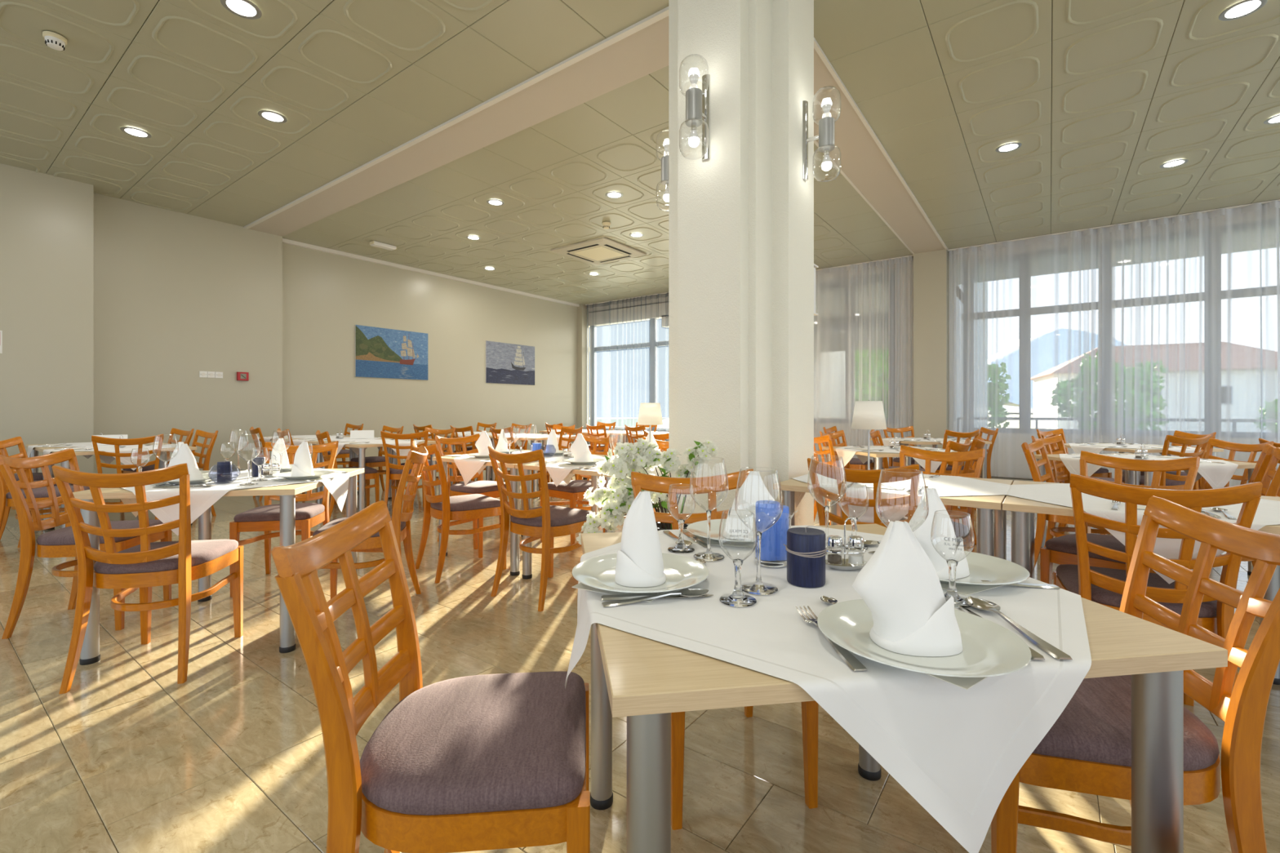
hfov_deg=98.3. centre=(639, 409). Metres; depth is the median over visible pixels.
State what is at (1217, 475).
tablecloth
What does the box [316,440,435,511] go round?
dining table
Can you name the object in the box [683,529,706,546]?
knife
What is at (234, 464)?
bowl
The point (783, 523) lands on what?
candle
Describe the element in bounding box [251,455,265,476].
pillar candle
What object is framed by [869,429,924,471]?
dining chair
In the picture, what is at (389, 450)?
dining table
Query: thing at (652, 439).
folded napkin
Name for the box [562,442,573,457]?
stand
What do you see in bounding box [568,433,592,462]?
folded napkin
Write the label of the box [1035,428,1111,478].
dining chair
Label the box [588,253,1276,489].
wall
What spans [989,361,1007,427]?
tree
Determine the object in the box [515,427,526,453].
goblet
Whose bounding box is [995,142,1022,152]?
recessed light
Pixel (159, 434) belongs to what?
bowl
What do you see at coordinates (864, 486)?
paper napkin
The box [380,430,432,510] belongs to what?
dining chair
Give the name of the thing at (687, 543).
bowl
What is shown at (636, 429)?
dining chair
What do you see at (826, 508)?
wine glass
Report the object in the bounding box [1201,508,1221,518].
knife
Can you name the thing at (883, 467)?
seat cushion
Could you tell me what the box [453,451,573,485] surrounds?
tablecloth
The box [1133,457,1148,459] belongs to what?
tray
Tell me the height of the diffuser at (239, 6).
0.001 m
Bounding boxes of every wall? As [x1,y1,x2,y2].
[0,163,589,474]
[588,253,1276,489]
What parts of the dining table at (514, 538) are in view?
leg, leg, leg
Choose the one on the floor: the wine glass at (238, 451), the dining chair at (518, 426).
the dining chair at (518, 426)
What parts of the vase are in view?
glass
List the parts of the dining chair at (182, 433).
seat frame, leg, crest rail, leg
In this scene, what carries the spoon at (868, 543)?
on the tablecloth at (957, 751)
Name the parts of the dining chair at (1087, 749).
leg, seat frame, leg, crest rail, leg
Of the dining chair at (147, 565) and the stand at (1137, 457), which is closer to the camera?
the dining chair at (147, 565)
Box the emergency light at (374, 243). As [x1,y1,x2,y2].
[369,240,396,250]
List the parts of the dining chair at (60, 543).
leg, crest rail, leg, seat frame, leg, leg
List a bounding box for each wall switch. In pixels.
[199,371,207,377]
[207,371,215,377]
[215,371,222,377]
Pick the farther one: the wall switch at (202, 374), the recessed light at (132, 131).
the wall switch at (202, 374)
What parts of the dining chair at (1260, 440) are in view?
crest rail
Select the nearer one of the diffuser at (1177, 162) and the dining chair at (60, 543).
the dining chair at (60, 543)
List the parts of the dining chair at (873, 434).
crest rail, leg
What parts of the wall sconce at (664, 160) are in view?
bulb, bulb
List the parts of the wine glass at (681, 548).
stem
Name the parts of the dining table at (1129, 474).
leg, leg, leg, leg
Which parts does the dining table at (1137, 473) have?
leg, leg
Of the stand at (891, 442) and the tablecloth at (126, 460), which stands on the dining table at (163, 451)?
the tablecloth at (126, 460)
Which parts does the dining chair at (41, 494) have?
leg, crest rail, leg, seat frame, leg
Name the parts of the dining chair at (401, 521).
leg, seat frame, leg, leg, crest rail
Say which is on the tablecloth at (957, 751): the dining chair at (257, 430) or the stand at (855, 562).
the stand at (855, 562)
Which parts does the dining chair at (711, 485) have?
leg, leg, crest rail, leg, leg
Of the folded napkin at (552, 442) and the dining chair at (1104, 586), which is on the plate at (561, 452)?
the folded napkin at (552, 442)
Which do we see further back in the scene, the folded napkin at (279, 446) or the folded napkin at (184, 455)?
the folded napkin at (279, 446)
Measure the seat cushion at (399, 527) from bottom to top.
0.057 m
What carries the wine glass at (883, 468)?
on the tablecloth at (957, 751)
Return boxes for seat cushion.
[5,485,89,498]
[13,472,42,480]
[36,520,163,545]
[93,539,238,573]
[122,463,168,471]
[233,502,324,521]
[312,515,405,537]
[328,449,349,454]
[337,466,377,474]
[351,456,385,462]
[360,671,585,815]
[389,467,426,474]
[400,461,436,466]
[430,493,500,511]
[449,480,506,493]
[458,446,476,450]
[510,505,592,526]
[547,480,602,492]
[587,444,604,448]
[835,457,872,464]
[882,466,924,471]
[893,457,914,463]
[920,463,964,470]
[1031,675,1219,771]
[1044,533,1125,564]
[1056,564,1217,617]
[1062,476,1124,483]
[1093,467,1108,473]
[1122,475,1185,485]
[1140,471,1186,475]
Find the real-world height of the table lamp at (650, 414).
0.403 m
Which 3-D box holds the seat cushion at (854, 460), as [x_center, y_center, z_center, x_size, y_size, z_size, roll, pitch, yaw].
[2.647,0.641,6.923,0.418,0.057,0.422,0,0,36]
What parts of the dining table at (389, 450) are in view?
leg, leg, leg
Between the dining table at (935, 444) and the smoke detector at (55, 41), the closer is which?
the smoke detector at (55, 41)
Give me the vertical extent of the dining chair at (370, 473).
0.885 m
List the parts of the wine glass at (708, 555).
stem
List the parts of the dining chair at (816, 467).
leg, crest rail, leg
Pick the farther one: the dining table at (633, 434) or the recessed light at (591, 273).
the recessed light at (591, 273)
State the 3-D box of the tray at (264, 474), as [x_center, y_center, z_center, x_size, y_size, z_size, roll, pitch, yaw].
[-1.945,0.347,2.920,0.103,0.011,0.064,0,0,-3]
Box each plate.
[164,474,217,484]
[200,470,212,474]
[265,464,292,471]
[271,470,335,479]
[467,453,506,457]
[498,448,519,453]
[542,449,569,455]
[561,457,604,464]
[572,553,709,593]
[686,519,755,544]
[817,599,1031,677]
[938,551,1030,586]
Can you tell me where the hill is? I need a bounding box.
[989,328,1117,406]
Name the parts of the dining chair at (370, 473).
crest rail, leg, seat frame, leg, leg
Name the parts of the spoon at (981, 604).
handle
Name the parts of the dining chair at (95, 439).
leg, crest rail, leg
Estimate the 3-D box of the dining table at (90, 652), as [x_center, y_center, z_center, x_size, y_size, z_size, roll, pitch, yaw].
[-2.063,0.729,2.867,0.905,0.743,0.905,0,0,-9]
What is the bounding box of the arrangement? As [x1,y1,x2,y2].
[576,437,718,544]
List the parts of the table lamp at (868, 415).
lamp shade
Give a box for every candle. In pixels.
[217,459,231,482]
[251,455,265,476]
[532,443,541,451]
[755,498,779,560]
[776,503,789,560]
[783,525,826,587]
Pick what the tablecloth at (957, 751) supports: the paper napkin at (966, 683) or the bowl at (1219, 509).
the paper napkin at (966, 683)
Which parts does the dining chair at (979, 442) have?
leg, leg, crest rail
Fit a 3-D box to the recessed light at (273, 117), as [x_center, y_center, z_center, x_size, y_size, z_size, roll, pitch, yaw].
[-3.369,-2.684,5.080,0.226,0.004,0.226,0,0,36]
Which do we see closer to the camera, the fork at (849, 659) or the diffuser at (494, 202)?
the fork at (849, 659)
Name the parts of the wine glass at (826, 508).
stem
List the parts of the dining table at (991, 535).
leg, leg, leg, leg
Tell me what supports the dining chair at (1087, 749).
on the floor
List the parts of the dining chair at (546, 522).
leg, crest rail, leg, seat frame, leg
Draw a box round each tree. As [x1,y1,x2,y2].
[854,348,888,413]
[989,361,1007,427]
[1049,355,1162,430]
[1263,399,1276,432]
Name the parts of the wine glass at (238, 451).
stem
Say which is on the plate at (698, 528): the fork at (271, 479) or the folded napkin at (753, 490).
the folded napkin at (753, 490)
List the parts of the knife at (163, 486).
handle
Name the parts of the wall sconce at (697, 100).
glass globe, glass globe, bulb, bulb, arm, plate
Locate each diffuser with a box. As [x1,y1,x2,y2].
[124,128,146,137]
[226,0,256,16]
[262,112,283,121]
[468,235,479,239]
[488,200,502,204]
[608,192,621,197]
[631,233,641,236]
[999,143,1017,151]
[1163,160,1184,167]
[1225,0,1261,17]
[1268,115,1279,123]
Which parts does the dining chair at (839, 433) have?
leg, crest rail, leg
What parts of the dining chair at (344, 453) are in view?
seat frame, leg, crest rail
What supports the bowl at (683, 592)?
on the spoon at (683, 592)
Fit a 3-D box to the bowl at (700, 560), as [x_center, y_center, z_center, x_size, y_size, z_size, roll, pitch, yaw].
[0.137,0.350,1.270,0.030,0.007,0.043,0,0,2]
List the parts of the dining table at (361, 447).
leg, leg, leg, leg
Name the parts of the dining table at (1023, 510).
leg, leg, leg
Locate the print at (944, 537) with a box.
[944,537,964,542]
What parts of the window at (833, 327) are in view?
rail, rail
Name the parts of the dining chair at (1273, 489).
leg, leg, crest rail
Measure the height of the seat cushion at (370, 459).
0.057 m
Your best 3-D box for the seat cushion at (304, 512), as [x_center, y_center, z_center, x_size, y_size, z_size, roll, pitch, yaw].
[-2.247,0.641,3.503,0.422,0.057,0.418,0,0,-12]
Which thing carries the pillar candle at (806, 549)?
on the tablecloth at (957, 751)
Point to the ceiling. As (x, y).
(405, 117)
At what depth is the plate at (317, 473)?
2.84 m
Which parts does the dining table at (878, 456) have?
leg, leg, leg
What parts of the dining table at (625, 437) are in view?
leg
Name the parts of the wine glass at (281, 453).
stem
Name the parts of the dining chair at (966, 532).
leg, crest rail, seat frame, leg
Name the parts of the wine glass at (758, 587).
stem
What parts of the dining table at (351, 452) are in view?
leg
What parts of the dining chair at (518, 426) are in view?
crest rail, leg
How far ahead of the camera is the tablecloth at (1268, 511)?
1.96 m
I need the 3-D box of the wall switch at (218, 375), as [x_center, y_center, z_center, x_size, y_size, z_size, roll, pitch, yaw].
[-6.014,-0.495,7.914,0.014,0.088,0.088,0,0,36]
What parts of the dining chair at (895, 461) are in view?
leg, crest rail, seat frame, leg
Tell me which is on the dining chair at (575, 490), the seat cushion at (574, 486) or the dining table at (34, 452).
the seat cushion at (574, 486)
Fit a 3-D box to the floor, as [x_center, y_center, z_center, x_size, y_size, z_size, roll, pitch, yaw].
[0.352,1.160,3.670,16.000,0.120,15.720,0,0,36]
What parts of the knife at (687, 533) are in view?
handle, blade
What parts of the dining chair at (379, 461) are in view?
leg, seat frame, leg, crest rail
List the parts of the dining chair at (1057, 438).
leg, crest rail, leg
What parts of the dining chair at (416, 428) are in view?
crest rail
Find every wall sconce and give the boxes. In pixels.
[656,128,668,211]
[679,53,710,161]
[803,85,840,182]
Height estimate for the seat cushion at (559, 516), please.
0.057 m
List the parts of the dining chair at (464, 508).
leg, crest rail, leg, seat frame, leg, leg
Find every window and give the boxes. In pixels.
[589,318,668,431]
[813,278,897,423]
[963,248,1276,438]
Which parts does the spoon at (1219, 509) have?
handle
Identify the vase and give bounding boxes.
[746,508,798,568]
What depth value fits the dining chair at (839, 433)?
5.74 m
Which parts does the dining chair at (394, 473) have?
leg, leg, crest rail, seat frame, leg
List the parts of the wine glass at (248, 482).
stem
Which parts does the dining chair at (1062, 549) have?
leg, leg, seat frame, crest rail, leg, leg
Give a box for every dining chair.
[0,436,89,547]
[0,448,73,539]
[0,448,171,639]
[13,472,42,519]
[52,462,243,693]
[91,434,164,519]
[120,427,194,502]
[191,429,218,515]
[229,440,338,596]
[249,426,305,501]
[270,500,590,852]
[276,428,336,505]
[312,445,427,599]
[315,430,379,519]
[328,423,363,467]
[348,425,403,497]
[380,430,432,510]
[395,426,455,507]
[411,440,506,583]
[413,424,459,483]
[435,433,509,549]
[449,425,491,484]
[458,422,496,453]
[488,445,598,611]
[490,426,541,490]
[504,422,531,482]
[531,426,582,492]
[540,433,617,545]
[545,422,571,452]
[546,424,575,482]
[586,423,613,480]
[587,421,615,449]
[603,436,668,533]
[624,424,645,444]
[631,468,818,830]
[634,422,657,442]
[644,430,668,451]
[807,457,919,527]
[813,434,836,524]
[819,430,850,506]
[822,426,873,497]
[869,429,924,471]
[883,426,914,466]
[899,444,985,552]
[920,429,979,510]
[938,438,970,551]
[941,496,1279,852]
[957,435,985,544]
[973,426,998,478]
[1021,440,1111,567]
[1031,434,1106,540]
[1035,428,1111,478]
[1040,450,1199,584]
[1045,431,1124,533]
[1053,473,1262,706]
[1122,434,1211,489]
[1140,430,1216,489]
[1200,437,1274,489]
[1220,447,1279,561]
[1248,443,1279,568]
[1258,438,1279,479]
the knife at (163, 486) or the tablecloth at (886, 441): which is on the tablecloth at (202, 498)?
the knife at (163, 486)
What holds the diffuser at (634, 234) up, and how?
attached to the recessed light at (634, 234)
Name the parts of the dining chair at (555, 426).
leg, crest rail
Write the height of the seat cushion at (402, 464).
0.057 m
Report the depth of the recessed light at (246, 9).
3.71 m
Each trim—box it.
[282,238,579,306]
[577,304,588,444]
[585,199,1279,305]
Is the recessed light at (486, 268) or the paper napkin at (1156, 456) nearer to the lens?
the paper napkin at (1156, 456)
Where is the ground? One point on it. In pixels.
(620, 422)
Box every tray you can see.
[261,473,273,476]
[825,558,866,569]
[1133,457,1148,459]
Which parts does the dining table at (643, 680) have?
leg, leg, leg, leg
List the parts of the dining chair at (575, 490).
leg, seat frame, leg, leg, crest rail, leg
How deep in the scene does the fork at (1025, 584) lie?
1.10 m
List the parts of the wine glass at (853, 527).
stem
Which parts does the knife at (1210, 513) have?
handle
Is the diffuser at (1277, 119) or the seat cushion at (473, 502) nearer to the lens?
the seat cushion at (473, 502)
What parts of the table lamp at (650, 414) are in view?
lamp shade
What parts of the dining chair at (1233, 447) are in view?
leg, crest rail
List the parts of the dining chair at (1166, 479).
leg, crest rail, leg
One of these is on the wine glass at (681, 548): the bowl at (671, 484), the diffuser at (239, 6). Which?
the bowl at (671, 484)
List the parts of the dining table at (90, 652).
leg, leg, leg, leg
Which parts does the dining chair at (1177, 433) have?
crest rail, leg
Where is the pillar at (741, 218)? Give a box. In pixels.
[668,0,813,525]
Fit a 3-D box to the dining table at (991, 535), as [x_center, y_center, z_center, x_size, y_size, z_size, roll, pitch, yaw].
[1.264,0.729,2.734,0.920,0.743,0.860,0,0,36]
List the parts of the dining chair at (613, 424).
crest rail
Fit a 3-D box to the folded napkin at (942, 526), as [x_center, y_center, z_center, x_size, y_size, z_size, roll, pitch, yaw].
[0.621,0.256,1.172,0.153,0.178,0.101,0,0,-23]
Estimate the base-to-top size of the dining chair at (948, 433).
0.885 m
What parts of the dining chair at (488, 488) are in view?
leg, crest rail, leg, seat frame, leg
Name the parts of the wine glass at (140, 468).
stem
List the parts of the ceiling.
panel, panel, panel, panel, panel, panel, panel, panel, panel, panel, panel, panel, panel, panel, panel, panel, panel, panel, panel, panel, panel, panel, panel, panel, panel, panel, panel, panel, panel, panel, panel, panel, panel, panel, panel, panel, panel, panel, panel, panel, panel, panel, panel, panel, panel, panel, panel, panel, panel, panel, panel, panel, panel, panel, panel, panel, panel, panel, panel, panel, panel, panel, panel, panel, panel, panel, panel, panel, panel, panel, panel, panel, panel, panel, panel, panel, panel, panel, panel, panel, panel, panel, panel, panel, beam moulding, panel, panel, panel, panel, panel, panel, panel, panel, panel, panel, panel, panel, panel, panel, panel, panel, panel, panel, panel, panel, panel, panel, panel, panel, panel, panel, panel, panel, panel, panel, panel, panel, panel, panel, panel, panel, panel, panel, panel, panel, panel, panel, panel, panel, panel, panel, panel, panel, panel, panel, panel, panel, panel, panel, panel, panel, panel, panel, panel, panel, panel, panel, panel, panel, panel, panel, panel, panel, panel, panel, panel, panel, panel, panel, panel, panel, panel, panel, panel, panel, panel, panel, panel, panel, panel, panel, panel, panel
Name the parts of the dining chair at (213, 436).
leg, crest rail, leg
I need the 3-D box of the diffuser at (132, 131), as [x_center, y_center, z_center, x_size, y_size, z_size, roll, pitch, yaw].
[-4.885,-2.684,5.369,0.166,0.001,0.166,0,0,36]
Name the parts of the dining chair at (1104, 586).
leg, leg, seat frame, crest rail, leg, leg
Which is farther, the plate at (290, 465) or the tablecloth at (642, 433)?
the tablecloth at (642, 433)
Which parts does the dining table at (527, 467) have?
leg, leg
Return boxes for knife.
[152,485,201,488]
[601,593,713,600]
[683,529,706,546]
[958,606,1044,659]
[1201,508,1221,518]
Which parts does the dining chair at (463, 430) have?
leg, crest rail, leg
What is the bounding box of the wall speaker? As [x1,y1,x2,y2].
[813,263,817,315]
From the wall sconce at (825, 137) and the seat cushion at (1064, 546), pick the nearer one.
the seat cushion at (1064, 546)
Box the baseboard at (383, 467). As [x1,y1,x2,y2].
[10,462,449,509]
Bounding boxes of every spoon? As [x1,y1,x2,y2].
[161,484,215,488]
[601,588,708,606]
[662,530,692,546]
[694,558,706,580]
[820,595,837,604]
[863,540,880,546]
[918,485,929,493]
[965,595,1072,659]
[1209,507,1236,519]
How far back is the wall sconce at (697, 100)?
3.00 m
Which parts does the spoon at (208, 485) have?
handle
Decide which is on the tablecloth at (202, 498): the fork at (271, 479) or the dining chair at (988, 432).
the fork at (271, 479)
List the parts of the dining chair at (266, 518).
leg, leg, seat frame, crest rail, leg, leg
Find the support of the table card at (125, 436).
on the tablecloth at (108, 460)
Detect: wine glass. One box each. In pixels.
[130,448,150,471]
[152,434,178,486]
[219,442,235,471]
[228,429,248,471]
[236,434,260,485]
[251,447,268,481]
[271,430,290,472]
[502,427,516,453]
[666,484,695,553]
[688,457,728,560]
[718,510,757,607]
[734,466,782,595]
[807,455,846,555]
[839,482,868,550]
[875,468,928,532]
[930,510,974,608]
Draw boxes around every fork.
[271,479,315,480]
[795,605,867,671]
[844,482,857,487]
[955,579,1059,588]
[1111,500,1120,509]
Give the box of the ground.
[589,412,1042,428]
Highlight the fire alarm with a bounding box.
[236,372,248,381]
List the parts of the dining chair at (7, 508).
leg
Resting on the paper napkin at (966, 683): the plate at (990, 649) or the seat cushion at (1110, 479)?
the plate at (990, 649)
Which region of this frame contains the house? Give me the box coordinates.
[1039,342,1276,432]
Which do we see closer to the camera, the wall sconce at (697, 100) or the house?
the wall sconce at (697, 100)
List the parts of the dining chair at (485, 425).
crest rail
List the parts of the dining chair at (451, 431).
leg, crest rail, leg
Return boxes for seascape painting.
[355,324,427,380]
[485,340,534,385]
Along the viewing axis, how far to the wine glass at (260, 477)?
2.75 m
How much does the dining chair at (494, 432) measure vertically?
0.885 m
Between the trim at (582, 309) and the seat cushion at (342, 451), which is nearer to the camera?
the seat cushion at (342, 451)
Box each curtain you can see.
[586,293,667,450]
[813,255,911,466]
[949,226,1102,478]
[1102,203,1261,486]
[1260,200,1279,484]
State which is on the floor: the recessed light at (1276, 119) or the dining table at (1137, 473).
the dining table at (1137, 473)
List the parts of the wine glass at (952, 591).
stem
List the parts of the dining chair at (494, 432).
leg, crest rail, leg, leg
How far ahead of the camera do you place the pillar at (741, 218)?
3.17 m
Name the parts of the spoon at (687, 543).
handle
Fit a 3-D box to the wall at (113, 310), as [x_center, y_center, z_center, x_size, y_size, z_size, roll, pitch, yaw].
[-5.805,-0.806,8.227,0.680,3.813,15.520,0,0,36]
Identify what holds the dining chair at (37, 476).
on the floor
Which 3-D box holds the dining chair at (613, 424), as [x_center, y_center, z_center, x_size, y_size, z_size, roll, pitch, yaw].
[-0.742,0.658,9.738,0.454,0.885,0.544,0,0,42]
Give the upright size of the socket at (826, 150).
0.041 m
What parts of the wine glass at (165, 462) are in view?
stem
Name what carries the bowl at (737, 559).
on the wine glass at (737, 598)
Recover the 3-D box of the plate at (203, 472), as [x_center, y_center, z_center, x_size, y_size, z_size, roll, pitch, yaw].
[-2.386,0.341,2.861,0.281,0.023,0.281,0,0,36]
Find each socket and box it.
[665,182,668,189]
[691,83,696,88]
[691,122,696,130]
[823,112,829,117]
[823,147,829,156]
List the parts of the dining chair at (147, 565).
leg, crest rail, leg, seat frame, leg, leg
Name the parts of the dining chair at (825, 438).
leg, crest rail, leg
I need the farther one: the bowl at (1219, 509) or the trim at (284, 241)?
the trim at (284, 241)
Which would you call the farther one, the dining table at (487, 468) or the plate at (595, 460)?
the dining table at (487, 468)
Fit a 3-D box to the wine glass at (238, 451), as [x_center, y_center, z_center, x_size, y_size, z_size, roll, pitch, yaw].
[-2.333,0.235,3.219,0.093,0.236,0.093,0,0,36]
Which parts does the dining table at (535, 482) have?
leg, leg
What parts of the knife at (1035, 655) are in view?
blade, handle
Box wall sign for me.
[0,330,2,353]
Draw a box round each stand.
[261,455,280,476]
[335,429,343,438]
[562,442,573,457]
[825,516,866,569]
[888,436,900,448]
[923,430,931,439]
[1115,433,1125,444]
[1133,443,1148,459]
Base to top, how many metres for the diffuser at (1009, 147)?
0.001 m
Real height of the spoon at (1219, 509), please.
0.012 m
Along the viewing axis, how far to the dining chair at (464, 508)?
3.67 m
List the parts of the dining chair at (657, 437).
crest rail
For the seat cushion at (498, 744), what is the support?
on the dining chair at (498, 761)
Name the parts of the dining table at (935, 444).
leg, leg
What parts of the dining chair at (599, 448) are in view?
leg, crest rail, leg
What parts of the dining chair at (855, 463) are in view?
crest rail, leg, seat frame, leg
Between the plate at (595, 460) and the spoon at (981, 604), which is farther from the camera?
the plate at (595, 460)
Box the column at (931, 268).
[913,248,948,448]
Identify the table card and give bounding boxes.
[91,434,128,445]
[350,430,373,439]
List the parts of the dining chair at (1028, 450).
crest rail, leg, leg, seat frame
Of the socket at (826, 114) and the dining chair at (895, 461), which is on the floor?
the dining chair at (895, 461)
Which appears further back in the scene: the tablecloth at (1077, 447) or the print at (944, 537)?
the tablecloth at (1077, 447)
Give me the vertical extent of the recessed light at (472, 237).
0.004 m
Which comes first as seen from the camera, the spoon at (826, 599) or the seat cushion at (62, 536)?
the spoon at (826, 599)
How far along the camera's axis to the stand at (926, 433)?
6.55 m
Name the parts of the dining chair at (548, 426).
crest rail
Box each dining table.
[25,442,167,519]
[40,443,196,529]
[72,468,364,665]
[251,435,354,466]
[284,438,392,504]
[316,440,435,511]
[410,431,491,479]
[432,449,604,575]
[447,433,537,485]
[488,435,575,497]
[515,455,626,578]
[539,430,613,450]
[581,524,1227,852]
[582,430,649,479]
[628,433,663,452]
[773,476,1013,559]
[822,445,965,524]
[869,437,991,478]
[1002,480,1279,684]
[1034,453,1256,575]
[1052,443,1223,484]
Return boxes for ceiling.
[0,0,1279,305]
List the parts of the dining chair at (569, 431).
leg, crest rail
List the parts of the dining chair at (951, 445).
leg, crest rail, leg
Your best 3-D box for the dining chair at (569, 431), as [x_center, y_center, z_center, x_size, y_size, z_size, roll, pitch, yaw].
[-1.048,0.658,7.145,0.544,0.885,0.454,0,0,29]
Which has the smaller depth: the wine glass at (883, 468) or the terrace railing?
the wine glass at (883, 468)
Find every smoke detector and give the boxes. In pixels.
[42,31,66,50]
[602,222,610,229]
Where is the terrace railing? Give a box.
[957,417,1276,431]
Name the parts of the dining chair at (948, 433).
seat frame, leg, crest rail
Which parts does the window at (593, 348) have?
rail, rail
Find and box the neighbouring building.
[813,279,986,431]
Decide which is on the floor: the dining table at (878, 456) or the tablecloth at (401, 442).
the dining table at (878, 456)
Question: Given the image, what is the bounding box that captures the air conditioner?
[550,236,646,265]
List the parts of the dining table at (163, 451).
leg, leg, leg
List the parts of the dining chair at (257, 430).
crest rail, leg, leg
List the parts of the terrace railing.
post, rail, post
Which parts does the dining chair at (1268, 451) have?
leg, leg, crest rail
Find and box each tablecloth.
[26,441,157,463]
[43,444,177,470]
[120,468,350,535]
[259,435,345,452]
[292,436,381,453]
[335,439,424,459]
[422,431,481,443]
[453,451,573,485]
[457,432,524,447]
[505,434,571,450]
[546,457,668,486]
[556,429,604,434]
[564,525,1091,852]
[592,431,648,444]
[638,431,668,438]
[791,473,1010,522]
[835,445,953,472]
[882,437,973,449]
[1001,483,1279,584]
[1059,453,1238,488]
[1068,443,1195,457]
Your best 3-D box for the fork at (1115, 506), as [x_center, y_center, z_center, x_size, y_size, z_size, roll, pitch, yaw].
[1.744,0.347,2.030,0.025,0.010,0.200,0,0,42]
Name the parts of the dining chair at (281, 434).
crest rail, leg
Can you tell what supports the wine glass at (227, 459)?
on the tablecloth at (202, 498)
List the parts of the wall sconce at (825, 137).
plate, arm, glass globe, glass globe, bulb, bulb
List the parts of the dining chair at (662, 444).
crest rail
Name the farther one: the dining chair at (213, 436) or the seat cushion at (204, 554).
the dining chair at (213, 436)
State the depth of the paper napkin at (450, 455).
4.30 m
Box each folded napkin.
[168,441,184,466]
[170,444,203,480]
[268,438,289,468]
[290,441,314,476]
[475,431,493,455]
[495,429,508,451]
[545,429,559,453]
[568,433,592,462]
[614,491,666,586]
[645,431,658,448]
[722,471,775,540]
[852,520,963,656]
[908,488,969,579]
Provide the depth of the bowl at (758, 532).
1.08 m
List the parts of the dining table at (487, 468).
leg, leg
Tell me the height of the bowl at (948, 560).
0.089 m
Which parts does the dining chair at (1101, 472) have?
leg, crest rail, leg, seat frame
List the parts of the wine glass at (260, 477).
stem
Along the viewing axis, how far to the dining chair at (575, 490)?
4.60 m
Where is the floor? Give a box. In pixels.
[0,466,1279,852]
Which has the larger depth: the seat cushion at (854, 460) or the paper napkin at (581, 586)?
the seat cushion at (854, 460)
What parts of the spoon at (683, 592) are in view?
handle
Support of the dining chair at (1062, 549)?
on the floor
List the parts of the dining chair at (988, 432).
crest rail, leg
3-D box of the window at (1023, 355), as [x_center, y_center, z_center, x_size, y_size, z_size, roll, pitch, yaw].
[8.313,-1.050,7.284,7.100,2.900,0.080,0,0,36]
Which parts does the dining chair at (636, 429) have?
leg, crest rail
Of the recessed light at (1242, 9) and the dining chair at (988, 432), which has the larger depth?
the dining chair at (988, 432)
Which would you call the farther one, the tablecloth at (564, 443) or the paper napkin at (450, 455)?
the tablecloth at (564, 443)
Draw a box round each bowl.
[152,434,178,460]
[200,484,215,487]
[208,463,239,483]
[666,484,695,520]
[675,540,692,546]
[677,588,708,597]
[688,457,728,511]
[694,558,706,564]
[718,510,757,561]
[734,466,782,533]
[807,455,846,507]
[839,482,868,519]
[930,510,974,562]
[965,595,1000,611]
[1209,507,1227,511]
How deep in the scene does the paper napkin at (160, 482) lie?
2.64 m
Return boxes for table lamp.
[637,401,662,442]
[851,400,886,470]
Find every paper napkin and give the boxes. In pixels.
[151,482,196,485]
[282,475,337,479]
[446,454,467,456]
[466,457,489,459]
[560,462,588,466]
[571,582,665,602]
[688,534,755,547]
[861,484,904,489]
[925,673,987,689]
[940,582,1006,595]
[1137,505,1146,509]
[1155,456,1182,458]
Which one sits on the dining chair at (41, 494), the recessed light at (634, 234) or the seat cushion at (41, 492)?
the seat cushion at (41, 492)
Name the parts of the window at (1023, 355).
rail, rail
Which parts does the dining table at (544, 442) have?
leg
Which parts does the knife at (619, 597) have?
handle, blade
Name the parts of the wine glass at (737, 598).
stem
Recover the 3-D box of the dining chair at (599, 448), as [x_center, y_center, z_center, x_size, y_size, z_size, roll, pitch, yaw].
[-0.516,0.658,8.481,0.544,0.885,0.454,0,0,-43]
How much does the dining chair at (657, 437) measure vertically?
0.885 m
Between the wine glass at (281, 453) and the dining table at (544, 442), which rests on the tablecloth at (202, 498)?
the wine glass at (281, 453)
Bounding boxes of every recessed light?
[120,126,151,137]
[220,0,262,19]
[257,110,287,123]
[466,235,480,239]
[483,266,495,270]
[486,199,504,205]
[588,272,599,275]
[605,191,623,198]
[629,232,644,237]
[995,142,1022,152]
[1160,159,1188,168]
[1218,0,1267,21]
[1263,114,1279,124]
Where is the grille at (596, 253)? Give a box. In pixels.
[573,246,624,260]
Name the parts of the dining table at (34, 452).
leg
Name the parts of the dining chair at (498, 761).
leg, crest rail, leg, seat frame, leg, leg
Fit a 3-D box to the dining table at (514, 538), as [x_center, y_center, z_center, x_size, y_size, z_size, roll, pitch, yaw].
[-0.919,0.729,4.263,0.920,0.743,0.920,0,0,36]
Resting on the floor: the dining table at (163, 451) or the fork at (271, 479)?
the dining table at (163, 451)
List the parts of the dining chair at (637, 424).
crest rail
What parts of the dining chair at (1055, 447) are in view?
crest rail, leg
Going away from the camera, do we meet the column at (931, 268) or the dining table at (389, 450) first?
the dining table at (389, 450)

